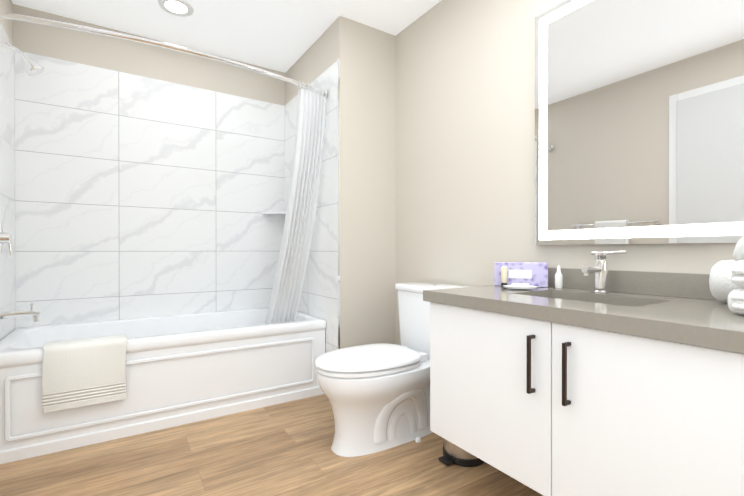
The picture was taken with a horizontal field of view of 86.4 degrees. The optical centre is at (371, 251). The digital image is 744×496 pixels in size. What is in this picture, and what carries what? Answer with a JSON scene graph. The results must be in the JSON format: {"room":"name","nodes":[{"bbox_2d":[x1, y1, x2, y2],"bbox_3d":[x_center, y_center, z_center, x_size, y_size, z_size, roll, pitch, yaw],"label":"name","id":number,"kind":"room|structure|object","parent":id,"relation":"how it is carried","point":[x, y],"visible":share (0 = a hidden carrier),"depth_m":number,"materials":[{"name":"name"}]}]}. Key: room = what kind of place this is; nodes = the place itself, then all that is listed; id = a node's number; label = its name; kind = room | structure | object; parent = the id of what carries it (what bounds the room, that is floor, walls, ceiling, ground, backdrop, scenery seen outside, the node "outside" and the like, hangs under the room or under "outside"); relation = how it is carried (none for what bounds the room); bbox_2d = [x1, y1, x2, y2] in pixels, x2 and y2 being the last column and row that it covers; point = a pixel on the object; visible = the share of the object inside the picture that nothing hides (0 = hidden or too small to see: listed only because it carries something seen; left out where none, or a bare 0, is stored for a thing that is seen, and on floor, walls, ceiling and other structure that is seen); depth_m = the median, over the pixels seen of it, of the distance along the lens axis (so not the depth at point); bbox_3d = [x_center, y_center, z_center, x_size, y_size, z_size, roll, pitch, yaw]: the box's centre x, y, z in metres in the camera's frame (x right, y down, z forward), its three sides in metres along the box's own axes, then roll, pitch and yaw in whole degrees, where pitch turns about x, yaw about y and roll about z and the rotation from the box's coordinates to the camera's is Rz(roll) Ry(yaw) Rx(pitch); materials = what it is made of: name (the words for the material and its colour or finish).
{"room":"bathroom","nodes":[
{"label":"bathroom","id":0,"kind":"room"},
{"bbox_2d":[0,0,12,44],"bbox_3d":[-0.895,-0.265,0.328,0.100,2.440,4.830,0,0,-33],"label":"wall","id":1,"kind":"structure","parent":0,"point":[7,7],"depth_m":2.27,"materials":[{"name":"beige paint"}]},
{"bbox_2d":[0,22,15,340],"bbox_3d":[-1.984,-0.131,2.119,0.010,2.160,0.620,0,0,-33],"label":"wall tile","id":2,"kind":"structure","parent":1,"relation":"attached to","point":[7,172],"depth_m":2.21,"materials":[{"name":"white tile"}]},
{"bbox_2d":[0,223,11,255],"bbox_3d":[-1.880,-0.065,2.026,0.059,0.180,0.170,0,0,-33],"label":"shower valve","id":3,"kind":"object","parent":2,"relation":"attached to","point":[5,237],"visible":1,"depth_m":2.02,"materials":[{"name":"silver metal"}]},
{"bbox_2d":[0,303,40,321],"bbox_3d":[-1.834,0.320,2.057,0.169,0.098,0.060,0,0,-33],"label":"tub spout","id":4,"kind":"object","parent":2,"relation":"attached to","point":[34,314],"visible":1,"depth_m":2.06,"materials":[{"name":"silver metal"}]},
{"bbox_2d":[0,42,43,75],"bbox_3d":[-1.826,-1.007,2.058,0.188,0.163,0.084,0,0,-33],"label":"shower head","id":5,"kind":"object","parent":2,"relation":"attached to","point":[32,68],"visible":1,"depth_m":2.06},
{"bbox_2d":[13,4,284,105],"bbox_3d":[-1.509,-0.273,2.859,1.810,2.440,0.090,0,0,-33],"label":"wall","id":6,"kind":"structure","parent":0,"point":[124,56],"depth_m":2.73,"materials":[{"name":"beige paint"}]},
{"bbox_2d":[15,51,284,328],"bbox_3d":[-1.444,-0.133,2.842,1.700,2.160,0.010,0,0,-33],"label":"wall tile","id":7,"kind":"structure","parent":6,"relation":"attached to","point":[136,196],"depth_m":2.73,"materials":[{"name":"white tile"}]},
{"bbox_2d":[11,0,440,72],"bbox_3d":[0.024,-1.512,0.970,2.345,0.050,4.920,0,0,-33],"label":"ceiling","id":8,"kind":"structure","parent":0,"point":[281,35],"depth_m":2.56,"materials":[{"name":"white paint"}]},
{"bbox_2d":[158,0,193,16],"bbox_3d":[-1.193,-1.488,2.410,0.196,0.005,0.196,0,0,-33],"label":"recessed light","id":9,"kind":"object","parent":8,"relation":"in","point":[181,8],"visible":1,"depth_m":2.41,"materials":[{"name":"white plastic"}]},
{"bbox_2d":[0,394,542,495],"bbox_3d":[0.024,0.978,0.979,2.345,0.050,4.920,0,0,-33],"label":"floor","id":10,"kind":"structure","parent":0,"point":[282,449],"depth_m":1.75,"materials":[{"name":"brown wood"}]},
{"bbox_2d":[0,308,325,463],"bbox_3d":[-1.222,0.703,2.510,1.684,0.490,0.787,0,0,-33],"label":"bathtub","id":11,"kind":"object","parent":10,"relation":"on","point":[182,369],"visible":0.69,"depth_m":2.21,"materials":[{"name":"white ceramic"}]},
{"bbox_2d":[42,334,127,412],"bbox_3d":[-1.423,0.592,1.981,0.339,0.305,0.161,0,0,-33],"label":"towel","id":12,"kind":"object","parent":11,"relation":"on","point":[82,372],"visible":0.88,"depth_m":1.91,"materials":[{"name":"white fabric"}]},
{"bbox_2d":[315,282,469,456],"bbox_3d":[0.093,0.565,2.051,0.815,0.770,0.447,0,0,-33],"label":"toilet","id":13,"kind":"object","parent":10,"relation":"on","point":[378,396],"visible":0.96,"depth_m":1.89,"materials":[{"name":"white ceramic"}]},
{"bbox_2d":[439,439,483,466],"bbox_3d":[0.414,0.798,1.830,0.233,0.305,0.196,0,0,-33],"label":"trash can","id":14,"kind":"object","parent":10,"relation":"on","point":[455,454],"visible":0.27,"depth_m":1.76,"materials":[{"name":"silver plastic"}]},
{"bbox_2d":[285,16,394,348],"bbox_3d":[-0.264,-0.274,3.091,0.535,2.440,1.050,0,0,-33],"label":"wall","id":15,"kind":"structure","parent":0,"point":[364,54],"depth_m":2.62,"materials":[{"name":"beige paint"}]},
{"bbox_2d":[262,211,285,215],"bbox_3d":[-0.756,-0.308,3.165,0.190,0.017,0.190,0,0,-33],"label":"corner shelf","id":16,"kind":"object","parent":15,"relation":"attached to","point":[282,213],"visible":0.8,"depth_m":3.12,"materials":[{"name":"white ceramic"}]},
{"bbox_2d":[285,59,339,352],"bbox_3d":[-0.465,-0.134,2.901,0.014,2.162,0.951,0,0,-33],"label":"wall tile","id":17,"kind":"structure","parent":15,"relation":"attached to","point":[320,297],"depth_m":2.64,"materials":[{"name":"white tile"}]},
{"bbox_2d":[0,12,327,97],"bbox_3d":[-0.984,-1.046,2.135,1.687,0.060,0.172,0,0,-33],"label":"curtain rod","id":18,"kind":"object","parent":17,"relation":"attached to","point":[25,18],"visible":0.96,"depth_m":1.96,"materials":[{"name":"silver metal"}]},
{"bbox_2d":[265,80,325,323],"bbox_3d":[-0.509,-0.261,2.626,0.343,1.616,0.359,0,0,-33],"label":"shower curtain","id":19,"kind":"object","parent":18,"relation":"hanging from","point":[297,235],"visible":0.96,"depth_m":2.58,"materials":[{"name":"fabric"}]},
{"bbox_2d":[395,0,743,344],"bbox_3d":[1.252,-0.268,1.141,0.100,2.440,3.870,0,0,-33],"label":"wall","id":20,"kind":"structure","parent":0,"point":[464,142],"depth_m":2.14,"materials":[{"name":"beige paint"}]},
{"bbox_2d":[423,296,743,495],"bbox_3d":[1.027,0.456,0.838,0.604,0.516,2.100,0,0,-33],"label":"bathroom vanity","id":21,"kind":"object","parent":20,"relation":"attached to","point":[630,383],"depth_m":1.05,"materials":[{"name":"white wood"}]},
{"bbox_2d":[423,284,743,347],"bbox_3d":[1.032,0.177,0.840,0.593,0.042,2.140,0,0,-33],"label":"countertop","id":22,"kind":"structure","parent":21,"relation":"on","point":[691,316],"depth_m":1.12,"materials":[{"name":"grey stone"}]},
{"bbox_2d":[501,266,507,286],"bbox_3d":[0.573,0.108,1.716,0.028,0.090,0.028,0,0,-33],"label":"tube","id":23,"kind":"object","parent":22,"relation":"on","point":[504,269],"visible":0.83,"depth_m":1.71,"materials":[{"name":"beige plastic"}]},
{"bbox_2d":[503,283,537,289],"bbox_3d":[0.606,0.142,1.619,0.119,0.022,0.125,0,0,-33],"label":"soap dish","id":24,"kind":"object","parent":22,"relation":"on","point":[521,286],"visible":0.98,"depth_m":1.60,"materials":[{"name":"white ceramic"}]},
{"bbox_2d":[494,262,547,286],"bbox_3d":[0.655,0.100,1.745,0.220,0.105,0.041,0,0,21],"label":"box","id":25,"kind":"object","parent":22,"relation":"on","point":[533,273],"visible":0.92,"depth_m":1.72,"materials":[{"name":"purple cardboard"}]},
{"bbox_2d":[555,265,562,288],"bbox_3d":[0.780,0.105,1.653,0.029,0.096,0.029,0,0,-33],"label":"bottle","id":26,"kind":"object","parent":22,"relation":"on","point":[558,280],"visible":1,"depth_m":1.64,"materials":[{"name":"white plastic"}]},
{"bbox_2d":[581,251,626,292],"bbox_3d":[0.842,0.075,1.449,0.142,0.157,0.121,0,0,-33],"label":"faucet","id":27,"kind":"object","parent":22,"relation":"on","point":[600,269],"visible":1,"depth_m":1.47,"materials":[{"name":"silver metal"}]},
{"bbox_2d":[709,235,743,314],"bbox_3d":[1.067,0.039,0.983,0.333,0.231,0.403,0,0,-33],"label":"towel stack","id":28,"kind":"object","parent":22,"relation":"on","point":[726,281],"visible":1,"depth_m":1.12,"materials":[{"name":"white fabric"}]},
{"bbox_2d":[548,268,716,299],"bbox_3d":[1.273,0.114,0.995,0.020,0.082,2.140,0,0,-33],"label":"backsplash","id":29,"kind":"structure","parent":20,"relation":"attached to","point":[657,283],"depth_m":1.42,"materials":[{"name":"grey stone"}]},
{"bbox_2d":[535,0,743,244],"bbox_3d":[0.961,-0.544,1.467,0.029,1.030,0.785,0,0,-33],"label":"led mirror","id":30,"kind":"object","parent":20,"relation":"attached to","point":[639,121],"visible":0.91,"depth_m":1.43,"materials":[{"name":"white mirror"}]}
]}

